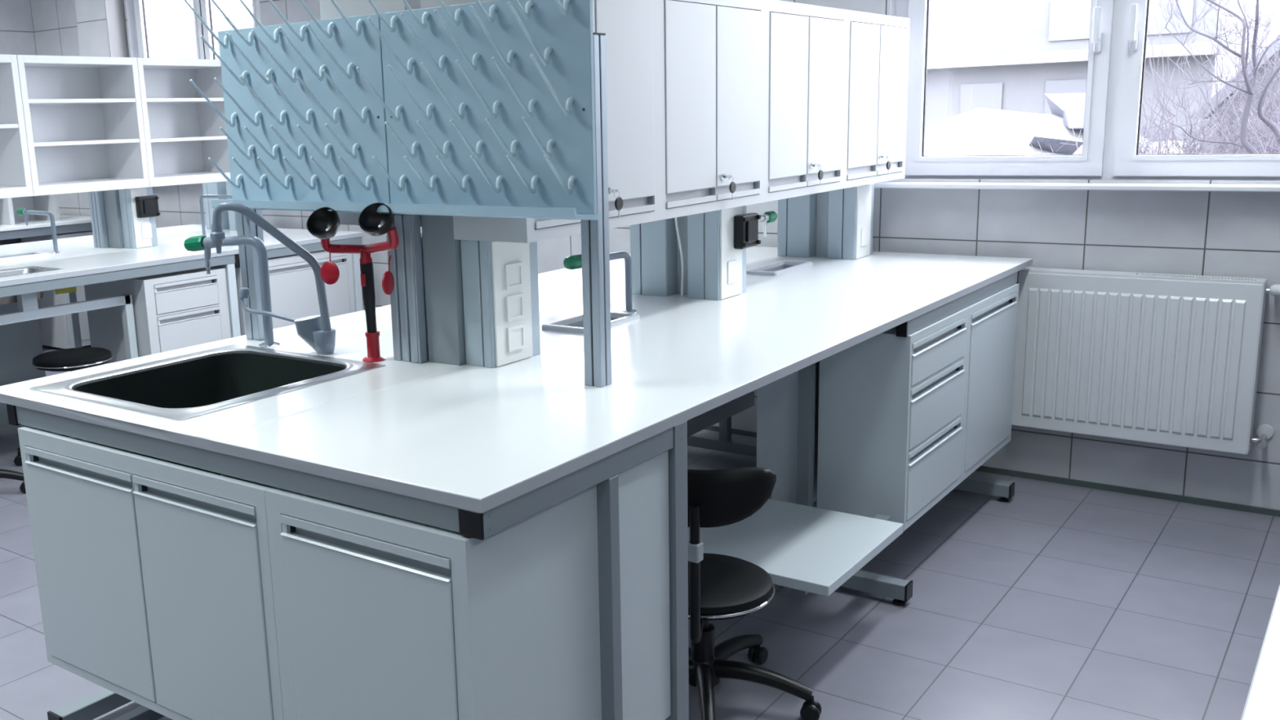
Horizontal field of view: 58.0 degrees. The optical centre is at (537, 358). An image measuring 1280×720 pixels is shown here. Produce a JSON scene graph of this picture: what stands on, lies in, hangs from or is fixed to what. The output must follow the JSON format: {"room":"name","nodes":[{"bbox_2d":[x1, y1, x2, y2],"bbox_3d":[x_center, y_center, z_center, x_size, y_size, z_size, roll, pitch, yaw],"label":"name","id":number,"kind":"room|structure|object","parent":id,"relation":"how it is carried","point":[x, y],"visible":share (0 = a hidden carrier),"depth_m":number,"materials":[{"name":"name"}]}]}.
{"room":"science laboratory","nodes":[
{"label":"science laboratory","id":0,"kind":"room"},
{"bbox_2d":[0,0,36,55],"bbox_3d":[-6.043,-0.962,5.492,0.200,3.000,7.800,7,15,36],"label":"wall","id":1,"kind":"structure","parent":0,"point":[16,26],"depth_m":8.22,"materials":[{"name":"tile"}]},
{"bbox_2d":[0,344,1279,719],"bbox_3d":[-1.453,1.098,2.617,11.350,0.150,8.080,7,15,36],"label":"floor","id":2,"kind":"structure","parent":0,"point":[1054,601],"depth_m":3.40,"materials":[{"name":"tile"}]},
{"bbox_2d":[0,237,21,244],"bbox_3d":[-4.671,-0.167,6.848,0.040,0.800,3.430,7,15,36],"label":"panel","id":3,"kind":"object","parent":2,"relation":"on","point":[13,241],"visible":0.02,"depth_m":8.04,"materials":[{"name":"grey"}]},
{"bbox_2d":[0,469,26,493],"bbox_3d":[-2.459,0.398,4.768,0.578,0.404,0.558,7,15,36],"label":"stool","id":4,"kind":"object","parent":2,"relation":"on","point":[4,473],"visible":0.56,"depth_m":4.85,"materials":[{"name":"black plastic"}]},
{"bbox_2d":[0,214,92,239],"bbox_3d":[-4.465,-0.243,6.935,0.748,0.900,3.880,7,15,36],"label":"countertop","id":5,"kind":"structure","parent":2,"relation":"on","point":[67,224],"depth_m":7.79,"materials":[{"name":"white laminate"}]},
{"bbox_2d":[0,194,60,225],"bbox_3d":[-3.656,-1.066,7.756,0.290,0.322,0.730,7,15,36],"label":"open shelf unit","id":6,"kind":"object","parent":5,"relation":"on","point":[8,206],"visible":0.53,"depth_m":7.99,"materials":[{"name":"grey"}]},
{"bbox_2d":[21,230,93,348],"bbox_3d":[-3.391,-0.519,8.258,0.606,0.790,0.430,7,15,36],"label":"base cabinet","id":7,"kind":"object","parent":2,"relation":"on","point":[55,331],"visible":0.15,"depth_m":8.04,"materials":[{"name":"grey paint"}]},
{"bbox_2d":[13,346,112,466],"bbox_3d":[-2.111,0.217,5.335,0.579,0.504,0.553,7,15,36],"label":"stool","id":8,"kind":"object","parent":2,"relation":"on","point":[72,359],"visible":0.33,"depth_m":5.19,"materials":[{"name":"black fabric"}]},
{"bbox_2d":[0,286,137,359],"bbox_3d":[-2.508,0.171,4.660,0.041,0.856,2.015,7,15,36],"label":"frame","id":9,"kind":"object","parent":2,"relation":"on","point":[28,309],"visible":0.59,"depth_m":5.16,"materials":[{"name":"grey metal"}]},
{"bbox_2d":[0,236,363,347],"bbox_3d":[-2.880,0.061,5.220,1.519,0.846,4.380,7,15,36],"label":"support","id":10,"kind":"object","parent":2,"relation":"on","point":[229,262],"visible":0.29,"depth_m":5.69,"materials":[{"name":"grey metal"}]},
{"bbox_2d":[0,302,45,425],"bbox_3d":[-3.451,0.186,4.849,0.030,0.750,2.890,7,15,36],"label":"panel","id":11,"kind":"object","parent":10,"relation":"attached to","point":[20,342],"visible":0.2,"depth_m":5.86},
{"bbox_2d":[84,266,231,365],"bbox_3d":[-1.870,-0.129,5.710,0.506,0.612,0.465,7,15,36],"label":"base cabinet","id":12,"kind":"object","parent":10,"relation":"attached to","point":[175,310],"visible":0.57,"depth_m":5.52,"materials":[{"name":"grey paint"}]},
{"bbox_2d":[0,224,364,286],"bbox_3d":[-2.898,-0.365,5.133,1.530,0.024,4.402,7,15,36],"label":"countertop","id":13,"kind":"structure","parent":10,"relation":"on","point":[78,256],"depth_m":5.69,"materials":[{"name":"white laminate"}]},
{"bbox_2d":[0,251,49,261],"bbox_3d":[-2.570,-0.443,5.634,0.145,0.123,0.320,7,15,36],"label":"sink","id":14,"kind":"object","parent":13,"relation":"in","point":[33,254],"visible":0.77,"depth_m":5.66,"materials":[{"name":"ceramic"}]},
{"bbox_2d":[0,266,62,304],"bbox_3d":[-2.362,-0.299,4.964,0.260,0.122,0.555,7,15,36],"label":"sink","id":15,"kind":"object","parent":13,"relation":"in","point":[31,269],"visible":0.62,"depth_m":5.07,"materials":[{"name":"silver metal"}]},
{"bbox_2d":[0,291,43,304],"bbox_3d":[-2.353,-0.288,4.961,0.164,0.100,0.439,7,15,36],"label":"basin","id":16,"kind":"object","parent":15,"relation":"in","point":[8,300],"depth_m":4.96,"materials":[{"name":"metal"}]},
{"bbox_2d":[16,207,61,253],"bbox_3d":[-2.550,-0.657,5.875,0.379,0.221,0.048,9,16,41],"label":"tap","id":17,"kind":"object","parent":13,"relation":"on","point":[21,211],"visible":1,"depth_m":5.78,"materials":[{"name":"grey metal"}]},
{"bbox_2d":[88,186,159,248],"bbox_3d":[-2.137,-0.734,5.963,0.336,0.309,0.190,7,15,36],"label":"column","id":18,"kind":"structure","parent":13,"relation":"on","point":[121,218],"depth_m":5.91,"materials":[{"name":"silver metal"}]},
{"bbox_2d":[16,54,149,195],"bbox_3d":[-2.280,-1.137,5.599,0.306,0.635,0.623,7,15,36],"label":"open shelf unit","id":19,"kind":"object","parent":18,"relation":"on","point":[83,116],"visible":0.85,"depth_m":5.73,"materials":[{"name":"white laminate"}]},
{"bbox_2d":[0,54,33,198],"bbox_3d":[-2.649,-1.024,5.121,0.306,0.635,0.600,7,15,36],"label":"open shelf unit","id":20,"kind":"object","parent":19,"relation":"attached to","point":[15,180],"visible":1,"depth_m":5.28,"materials":[{"name":"white laminate"}]},
{"bbox_2d":[129,187,152,248],"bbox_3d":[-2.030,-0.723,5.898,0.010,0.303,0.098,7,15,36],"label":"socket","id":21,"kind":"object","parent":18,"relation":"attached to","point":[140,228],"depth_m":5.89,"materials":[{"name":"white plastic"}]},
{"bbox_2d":[134,195,159,217],"bbox_3d":[-1.999,-0.780,5.894,0.042,0.108,0.115,7,15,36],"label":"power outlet","id":22,"kind":"object","parent":18,"relation":"attached to","point":[145,206],"depth_m":5.87,"materials":[{"name":"black plastic"}]},
{"bbox_2d":[137,57,230,186],"bbox_3d":[-1.914,-1.248,6.074,0.306,0.635,0.593,7,15,36],"label":"open shelf unit","id":23,"kind":"object","parent":18,"relation":"on","point":[181,128],"visible":0.59,"depth_m":6.22,"materials":[{"name":"white laminate"}]},
{"bbox_2d":[199,195,231,236],"bbox_3d":[-1.727,-0.779,6.284,0.345,0.240,0.048,5,14,31],"label":"tap","id":24,"kind":"object","parent":13,"relation":"on","point":[202,197],"visible":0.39,"depth_m":6.34,"materials":[{"name":"grey metal"}]},
{"bbox_2d":[202,181,262,230],"bbox_3d":[-1.808,-0.928,6.839,0.340,0.309,0.170,7,15,36],"label":"column","id":25,"kind":"structure","parent":13,"relation":"on","point":[222,188],"depth_m":6.82,"materials":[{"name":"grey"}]},
{"bbox_2d":[212,249,355,335],"bbox_3d":[-1.446,-0.263,6.260,0.506,0.622,0.770,7,15,36],"label":"base cabinet","id":26,"kind":"object","parent":10,"relation":"attached to","point":[293,289],"visible":0.34,"depth_m":6.09,"materials":[{"name":"grey paint"}]},
{"bbox_2d":[6,404,688,719],"bbox_3d":[-0.388,0.521,2.702,1.463,0.876,0.900,7,15,36],"label":"support","id":27,"kind":"object","parent":2,"relation":"on","point":[603,473],"visible":0.52,"depth_m":2.21,"materials":[{"name":"grey metal"}]},
{"bbox_2d":[17,426,284,719],"bbox_3d":[-0.667,0.434,2.688,0.865,0.583,0.606,7,15,36],"label":"base cabinet","id":28,"kind":"object","parent":27,"relation":"attached to","point":[154,575],"visible":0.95,"depth_m":2.42,"materials":[{"name":"grey laminate"}]},
{"bbox_2d":[264,484,601,719],"bbox_3d":[-0.125,0.501,2.286,0.491,0.583,0.606,7,15,36],"label":"base cabinet","id":29,"kind":"object","parent":27,"relation":"attached to","point":[379,616],"visible":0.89,"depth_m":2.03,"materials":[{"name":"grey laminate"}]},
{"bbox_2d":[617,450,671,719],"bbox_3d":[0.207,0.485,2.300,0.016,0.586,0.198,7,15,36],"label":"panel","id":30,"kind":"object","parent":27,"relation":"attached to","point":[643,488],"visible":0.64,"depth_m":2.29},
{"bbox_2d":[687,466,822,719],"bbox_3d":[0.432,0.545,2.908,0.578,0.691,0.562,7,15,36],"label":"stool","id":31,"kind":"object","parent":2,"relation":"on","point":[721,587],"visible":0.54,"depth_m":2.77,"materials":[{"name":"black fabric"}]},
{"bbox_2d":[687,271,1018,605],"bbox_3d":[0.846,0.141,4.321,1.556,0.876,1.214,7,15,36],"label":"support","id":32,"kind":"object","parent":2,"relation":"on","point":[900,589],"visible":0.39,"depth_m":3.60,"materials":[{"name":"grey metal"}]},
{"bbox_2d":[0,246,1032,513],"bbox_3d":[0.295,-0.143,3.572,1.530,0.024,3.322,7,15,36],"label":"countertop","id":33,"kind":"structure","parent":32,"relation":"on","point":[479,439],"depth_m":2.60,"materials":[{"name":"white laminate"}]},
{"bbox_2d":[29,343,385,475],"bbox_3d":[-0.786,0.132,2.804,0.585,0.188,0.613,7,15,36],"label":"sink","id":34,"kind":"object","parent":33,"relation":"in","point":[193,384],"visible":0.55,"depth_m":2.96,"materials":[{"name":"silver metal"}]},
{"bbox_2d":[183,235,280,347],"bbox_3d":[-0.845,-0.192,3.183,0.294,0.303,0.059,4,13,27],"label":"tap","id":35,"kind":"object","parent":33,"relation":"on","point":[202,242],"visible":0.95,"depth_m":3.13,"materials":[{"name":"grey metal"}]},
{"bbox_2d":[235,209,264,340],"bbox_3d":[-0.805,-0.429,3.195,0.059,0.759,0.046,7,15,36],"label":"post","id":36,"kind":"object","parent":33,"relation":"on","point":[248,257],"visible":0.2,"depth_m":3.21,"materials":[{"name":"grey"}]},
{"bbox_2d":[183,0,391,203],"bbox_3d":[-0.643,-0.643,2.865,0.595,0.533,0.150,7,15,36],"label":"peg rack","id":37,"kind":"object","parent":36,"relation":"attached to","point":[303,123],"visible":1,"depth_m":2.89,"materials":[{"name":"blue plastic"}]},
{"bbox_2d":[209,201,336,355],"bbox_3d":[-0.675,-0.215,3.005,0.284,0.410,0.237,-2,12,2],"label":"mixer tap","id":38,"kind":"object","parent":33,"relation":"on","point":[316,331],"visible":0.98,"depth_m":2.98,"materials":[{"name":"grey metal"}]},
{"bbox_2d":[214,244,221,253],"bbox_3d":[-0.804,-0.280,2.898,0.016,0.030,0.016,7,15,36],"label":"outlet","id":39,"kind":"object","parent":38,"relation":"attached to","point":[218,246],"depth_m":2.89,"materials":[{"name":"metal"}]},
{"bbox_2d":[306,202,398,362],"bbox_3d":[-0.426,-0.183,2.828,0.278,0.405,0.152,7,15,36],"label":"eyewash station","id":40,"kind":"object","parent":33,"relation":"on","point":[322,224],"visible":1,"depth_m":2.84,"materials":[{"name":"red plastic"}]},
{"bbox_2d":[386,213,540,368],"bbox_3d":[-0.179,-0.184,2.880,0.300,0.369,0.240,7,15,36],"label":"column","id":41,"kind":"structure","parent":33,"relation":"on","point":[453,301],"depth_m":2.81,"materials":[{"name":"silver metal"}]},
{"bbox_2d":[319,0,422,226],"bbox_3d":[-0.246,-0.665,3.079,0.294,0.562,0.588,7,15,36],"label":"upper cabinet","id":42,"kind":"object","parent":41,"relation":"on","point":[348,7],"visible":0.13,"depth_m":2.82,"materials":[{"name":"grey laminate"}]},
{"bbox_2d":[504,262,523,289],"bbox_3d":[-0.056,-0.201,2.794,0.006,0.060,0.066,7,15,36],"label":"socket","id":43,"kind":"object","parent":41,"relation":"attached to","point":[513,271],"depth_m":2.79,"materials":[{"name":"white plastic"}]},
{"bbox_2d":[505,293,524,321],"bbox_3d":[-0.054,-0.126,2.810,0.006,0.060,0.066,7,15,36],"label":"socket","id":44,"kind":"object","parent":41,"relation":"attached to","point":[514,302],"depth_m":2.81,"materials":[{"name":"white plastic"}]},
{"bbox_2d":[506,324,525,352],"bbox_3d":[-0.051,-0.051,2.826,0.006,0.060,0.066,7,15,36],"label":"socket","id":45,"kind":"object","parent":41,"relation":"attached to","point":[516,333],"depth_m":2.83,"materials":[{"name":"white plastic"}]},
{"bbox_2d":[420,0,660,243],"bbox_3d":[0.030,-0.628,2.875,0.294,0.607,0.588,7,15,36],"label":"upper cabinet","id":46,"kind":"object","parent":41,"relation":"on","point":[630,27],"visible":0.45,"depth_m":2.89,"materials":[{"name":"grey laminate"}]},
{"bbox_2d":[608,189,622,217],"bbox_3d":[0.195,-0.386,2.861,0.025,0.072,0.039,7,15,36],"label":"key","id":47,"kind":"object","parent":46,"relation":"hanging from","point":[619,201],"visible":1,"depth_m":2.85,"materials":[{"name":"silver metal"}]},
{"bbox_2d":[542,311,639,333],"bbox_3d":[0.159,-0.054,3.345,0.162,0.123,0.280,7,15,36],"label":"sink","id":48,"kind":"object","parent":33,"relation":"in","point":[624,317],"visible":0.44,"depth_m":3.32,"materials":[{"name":"white ceramic"}]},
{"bbox_2d":[580,32,612,387],"bbox_3d":[0.125,-0.313,2.497,0.046,0.759,0.046,7,15,36],"label":"post","id":49,"kind":"object","parent":33,"relation":"on","point":[595,249],"visible":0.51,"depth_m":2.50,"materials":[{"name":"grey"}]},
{"bbox_2d":[211,199,599,219],"bbox_3d":[-0.372,-0.363,2.774,1.194,0.031,0.092,7,15,36],"label":"drip tray","id":50,"kind":"object","parent":49,"relation":"attached to","point":[557,213],"visible":0.83,"depth_m":2.62,"materials":[{"name":"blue plastic"}]},
{"bbox_2d":[355,0,596,213],"bbox_3d":[-0.164,-0.584,2.510,0.596,0.533,0.150,7,15,36],"label":"peg rack","id":51,"kind":"object","parent":49,"relation":"attached to","point":[490,103],"visible":1,"depth_m":2.54,"materials":[{"name":"blue plastic"}]},
{"bbox_2d":[563,251,636,313],"bbox_3d":[0.192,-0.219,3.407,0.285,0.199,0.047,-13,16,-43],"label":"tap","id":52,"kind":"object","parent":33,"relation":"on","point":[571,262],"visible":0.75,"depth_m":3.47,"materials":[{"name":"grey metal"}]},
{"bbox_2d":[630,205,760,300],"bbox_3d":[0.521,-0.369,3.799,0.378,0.309,0.205,7,15,36],"label":"column","id":53,"kind":"structure","parent":33,"relation":"on","point":[714,244],"depth_m":3.72,"materials":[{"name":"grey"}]},
{"bbox_2d":[675,217,684,296],"bbox_3d":[0.457,-0.354,3.737,0.041,0.305,0.024,7,15,36],"label":"power cable","id":54,"kind":"object","parent":53,"relation":"hanging from","point":[676,218],"visible":0.69,"depth_m":3.73,"materials":[{"name":"white plastic"}]},
{"bbox_2d":[657,0,765,220],"bbox_3d":[0.393,-0.739,3.347,0.294,0.607,0.622,7,15,36],"label":"upper cabinet","id":55,"kind":"object","parent":53,"relation":"on","point":[712,52],"visible":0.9,"depth_m":3.24,"materials":[{"name":"grey laminate"}]},
{"bbox_2d":[720,173,725,179],"bbox_3d":[0.538,-0.527,3.325,0.009,0.020,0.020,7,15,36],"label":"lock","id":56,"kind":"object","parent":55,"relation":"attached to","point":[722,174],"visible":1,"depth_m":3.32,"materials":[{"name":"silver metal"}]},
{"bbox_2d":[724,174,736,199],"bbox_3d":[0.558,-0.496,3.332,0.025,0.072,0.039,7,15,36],"label":"key","id":57,"kind":"object","parent":55,"relation":"hanging from","point":[732,186],"visible":1,"depth_m":3.32,"materials":[{"name":"silver metal"}]},
{"bbox_2d":[720,205,742,299],"bbox_3d":[0.625,-0.350,3.699,0.006,0.303,0.143,7,15,36],"label":"socket","id":58,"kind":"object","parent":53,"relation":"attached to","point":[731,253],"depth_m":3.68,"materials":[{"name":"white plastic"}]},
{"bbox_2d":[733,213,760,248],"bbox_3d":[0.681,-0.414,3.723,0.042,0.108,0.115,7,15,36],"label":"power outlet","id":59,"kind":"object","parent":53,"relation":"attached to","point":[745,224],"depth_m":3.69,"materials":[{"name":"black plastic"}]},
{"bbox_2d":[764,0,847,202],"bbox_3d":[0.768,-0.853,3.833,0.294,0.607,0.628,7,15,36],"label":"upper cabinet","id":60,"kind":"object","parent":53,"relation":"on","point":[806,44],"visible":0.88,"depth_m":3.72,"materials":[{"name":"grey laminate"}]},
{"bbox_2d":[809,162,814,168],"bbox_3d":[0.913,-0.641,3.812,0.009,0.020,0.020,7,15,36],"label":"lock","id":61,"kind":"object","parent":60,"relation":"attached to","point":[811,165],"visible":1,"depth_m":3.81,"materials":[{"name":"silver metal"}]},
{"bbox_2d":[813,164,823,186],"bbox_3d":[0.933,-0.611,3.819,0.025,0.072,0.039,7,15,36],"label":"key","id":62,"kind":"object","parent":60,"relation":"hanging from","point":[820,174],"visible":1,"depth_m":3.81,"materials":[{"name":"silver metal"}]},
{"bbox_2d":[758,210,777,236],"bbox_3d":[0.788,-0.410,4.158,0.048,0.225,0.308,7,15,36],"label":"tap","id":63,"kind":"object","parent":33,"relation":"on","point":[770,216],"visible":0.4,"depth_m":4.20,"materials":[{"name":"silver metal"}]},
{"bbox_2d":[746,260,813,275],"bbox_3d":[0.915,-0.290,4.351,0.132,0.123,0.330,7,15,36],"label":"sink","id":64,"kind":"object","parent":33,"relation":"in","point":[801,264],"visible":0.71,"depth_m":4.32,"materials":[{"name":"white ceramic"}]},
{"bbox_2d":[777,183,874,259],"bbox_3d":[1.180,-0.576,4.684,0.340,0.309,0.200,7,15,36],"label":"column","id":65,"kind":"structure","parent":33,"relation":"on","point":[837,224],"depth_m":4.63,"materials":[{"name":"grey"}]},
{"bbox_2d":[855,183,871,258],"bbox_3d":[1.300,-0.556,4.575,0.006,0.303,0.143,7,15,36],"label":"socket","id":66,"kind":"object","parent":65,"relation":"attached to","point":[863,193],"depth_m":4.57,"materials":[{"name":"white plastic"}]},
{"bbox_2d":[843,9,910,188],"bbox_3d":[1.142,-0.967,4.319,0.294,0.607,0.618,7,15,36],"label":"upper cabinet","id":67,"kind":"object","parent":65,"relation":"on","point":[877,45],"visible":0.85,"depth_m":4.21,"materials":[{"name":"grey"}]},
{"bbox_2d":[882,155,890,174],"bbox_3d":[1.307,-0.725,4.304,0.025,0.072,0.039,7,15,36],"label":"key","id":68,"kind":"object","parent":67,"relation":"hanging from","point":[888,162],"visible":1,"depth_m":4.29,"materials":[{"name":"silver metal"}]},
{"bbox_2d":[687,390,754,436],"bbox_3d":[0.409,-0.005,4.647,0.456,0.602,1.160,7,15,36],"label":"panel","id":69,"kind":"object","parent":32,"relation":"attached to","point":[697,424],"visible":0.02,"depth_m":4.77,"materials":[{"name":"grey metal"}]},
{"bbox_2d":[756,360,819,503],"bbox_3d":[1.119,0.084,4.116,0.155,0.600,1.160,7,15,36],"label":"panel","id":70,"kind":"object","parent":32,"relation":"attached to","point":[777,402],"visible":0.04,"depth_m":3.68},
{"bbox_2d":[688,495,903,596],"bbox_3d":[0.728,0.523,3.304,0.508,0.068,0.653,7,15,36],"label":"shelf board","id":71,"kind":"object","parent":70,"relation":"attached to","point":[805,549],"visible":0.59,"depth_m":3.20,"materials":[{"name":"grey laminate"}]},
{"bbox_2d":[817,307,968,531],"bbox_3d":[1.158,0.165,3.715,0.286,0.602,0.552,7,15,36],"label":"base cabinet","id":72,"kind":"object","parent":32,"relation":"attached to","point":[891,406],"visible":0.93,"depth_m":3.52,"materials":[{"name":"grey laminate"}]},
{"bbox_2d":[960,283,1018,482],"bbox_3d":[1.506,0.059,4.167,0.286,0.602,0.607,7,15,36],"label":"base cabinet","id":73,"kind":"object","parent":32,"relation":"attached to","point":[993,319],"visible":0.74,"depth_m":4.06,"materials":[{"name":"grey"}]},
{"bbox_3d":[1.625,0.642,1.808,0.640,0.876,3.200,7,15,36],"label":"support","id":74,"kind":"object","parent":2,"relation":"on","visible":0},
{"bbox_2d":[1240,584,1279,719],"bbox_3d":[1.612,0.199,1.727,0.730,0.024,3.300,7,15,36],"label":"countertop","id":75,"kind":"structure","parent":74,"relation":"on","point":[1263,700],"depth_m":1.18,"materials":[{"name":"white laminate"}]},
{"bbox_2d":[30,0,1279,510],"bbox_3d":[0.837,-1.155,5.332,11.350,3.000,0.280,7,15,36],"label":"wall","id":76,"kind":"structure","parent":0,"point":[1237,234],"depth_m":4.42,"materials":[{"name":"tile"}]},
{"bbox_2d":[74,0,128,57],"bbox_3d":[-2.902,-1.559,7.849,0.350,3.000,0.140,7,15,36],"label":"wall","id":77,"kind":"structure","parent":76,"relation":"attached to","point":[100,24],"depth_m":7.63,"materials":[{"name":"tile"}]},
{"bbox_2d":[125,0,261,57],"bbox_3d":[-2.163,-1.885,7.332,1.340,1.437,0.059,7,15,36],"label":"trim","id":78,"kind":"structure","parent":76,"relation":"attached to","point":[129,3],"depth_m":7.67,"materials":[{"name":"white plastic"}]},
{"bbox_2d":[133,0,260,59],"bbox_3d":[-2.150,-1.895,7.348,1.340,1.425,0.155,7,15,36],"label":"window","id":79,"kind":"structure","parent":76,"relation":"in","point":[205,9],"depth_m":7.29,"materials":[{"name":"white plastic"}]},
{"bbox_2d":[889,0,896,16],"bbox_3d":[2.113,-1.362,4.160,1.680,1.437,0.059,7,15,36],"label":"trim","id":80,"kind":"structure","parent":76,"relation":"attached to","point":[892,2],"depth_m":4.66,"materials":[{"name":"white plastic"}]},
{"bbox_2d":[704,425,1279,516],"bbox_3d":[0.797,0.328,5.523,10.950,0.022,0.012,7,15,36],"label":"baseboard","id":81,"kind":"structure","parent":76,"relation":"attached to","point":[1260,510],"depth_m":4.44,"materials":[{"name":"grey"}]},
{"bbox_2d":[874,182,1279,191],"bbox_3d":[2.114,-0.639,4.263,1.740,0.020,0.160,7,15,36],"label":"windowsill","id":82,"kind":"structure","parent":76,"relation":"attached to","point":[964,185],"depth_m":4.24,"materials":[{"name":"white plastic"}]},
{"bbox_2d":[896,0,1279,179],"bbox_3d":[2.126,-1.372,4.176,1.680,1.425,0.155,7,15,36],"label":"window","id":83,"kind":"structure","parent":76,"relation":"in","point":[1117,51],"depth_m":4.26,"materials":[{"name":"white plastic"}]},
{"bbox_2d":[1011,266,1279,454],"bbox_3d":[2.245,-0.005,4.260,0.891,0.618,0.120,7,15,36],"label":"radiator","id":84,"kind":"object","parent":76,"relation":"attached to","point":[1159,358],"visible":0.98,"depth_m":4.21,"materials":[{"name":"white metal"}]},
{"label":"outside","id":85,"kind":"structure","parent":0,"visible":0},
{"bbox_2d":[924,107,1274,155],"bbox_3d":[3.959,-2.744,16.910,40.000,1.742,22.000,7,15,36],"label":"snow ground","id":86,"kind":"structure","parent":85,"point":[978,131],"depth_m":9.75,"materials":[{"name":"grey snow"}]},
{"bbox_2d":[163,13,253,58],"bbox_3d":[-4.611,-5.870,26.767,10.200,3.800,6.350,7,15,36],"label":"building","id":87,"kind":"structure","parent":86,"relation":"on","point":[180,37],"depth_m":25.25,"materials":[{"name":"grey"}]},
{"bbox_2d":[1029,134,1082,155],"bbox_3d":[4.242,-1.748,9.526,0.400,0.212,0.434,-1,12,3],"label":"tarpaulin","id":88,"kind":"object","parent":86,"relation":"on","point":[1055,140],"visible":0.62,"depth_m":9.36,"materials":[{"name":"grey plastic"}]},
{"bbox_2d":[1062,107,1084,130],"bbox_3d":[4.662,-2.010,9.664,0.346,0.216,0.564,-5,12,-15],"label":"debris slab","id":89,"kind":"object","parent":86,"relation":"on","point":[1074,116],"visible":0.36,"depth_m":9.69,"materials":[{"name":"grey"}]},
{"bbox_2d":[1044,93,1085,117],"bbox_3d":[4.636,-2.182,9.975,0.335,0.245,0.397,-8,13,-27],"label":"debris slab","id":90,"kind":"object","parent":89,"relation":"on","point":[1056,103],"visible":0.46,"depth_m":9.95,"materials":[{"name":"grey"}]},
{"bbox_2d":[924,0,1271,142],"bbox_3d":[6.832,-4.081,18.369,7.800,3.000,6.350,7,15,36],"label":"building","id":91,"kind":"structure","parent":86,"relation":"on","point":[1002,57],"depth_m":14.98,"materials":[{"name":"grey"}]},
{"bbox_2d":[1029,114,1271,155],"bbox_3d":[4.662,-1.602,8.699,1.653,0.521,0.904,7,15,36],"label":"shrub","id":92,"kind":"object","parent":86,"relation":"on","point":[1201,144],"visible":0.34,"depth_m":8.56,"materials":[{"name":"grey plant"}]},
{"bbox_2d":[1139,0,1279,153],"bbox_3d":[4.741,-2.324,7.800,0.780,2.096,1.305,-12,15,-39],"label":"bare tree","id":93,"kind":"object","parent":86,"relation":"on","point":[1245,144],"visible":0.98,"depth_m":7.83,"materials":[{"name":"grey plant"}]},
{"bbox_2d":[1140,0,1279,153],"bbox_3d":[6.569,-2.367,9.588,3.375,1.546,1.678,2,13,19],"label":"shrub","id":94,"kind":"object","parent":86,"relation":"on","point":[1239,97],"visible":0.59,"depth_m":9.92,"materials":[{"name":"grey plant"}]},
{"bbox_2d":[1185,96,1279,153],"bbox_3d":[5.522,-1.624,8.559,1.166,0.664,1.338,-4,12,-10],"label":"shrub","id":95,"kind":"object","parent":86,"relation":"on","point":[1271,142],"visible":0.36,"depth_m":8.48,"materials":[{"name":"grey plant"}]},
{"bbox_2d":[1191,34,1279,153],"bbox_3d":[7.320,-2.660,11.040,1.550,1.490,1.900,7,15,36],"label":"shed","id":96,"kind":"object","parent":86,"relation":"on","point":[1272,51],"visible":0.31,"depth_m":10.63,"materials":[{"name":"grey"}]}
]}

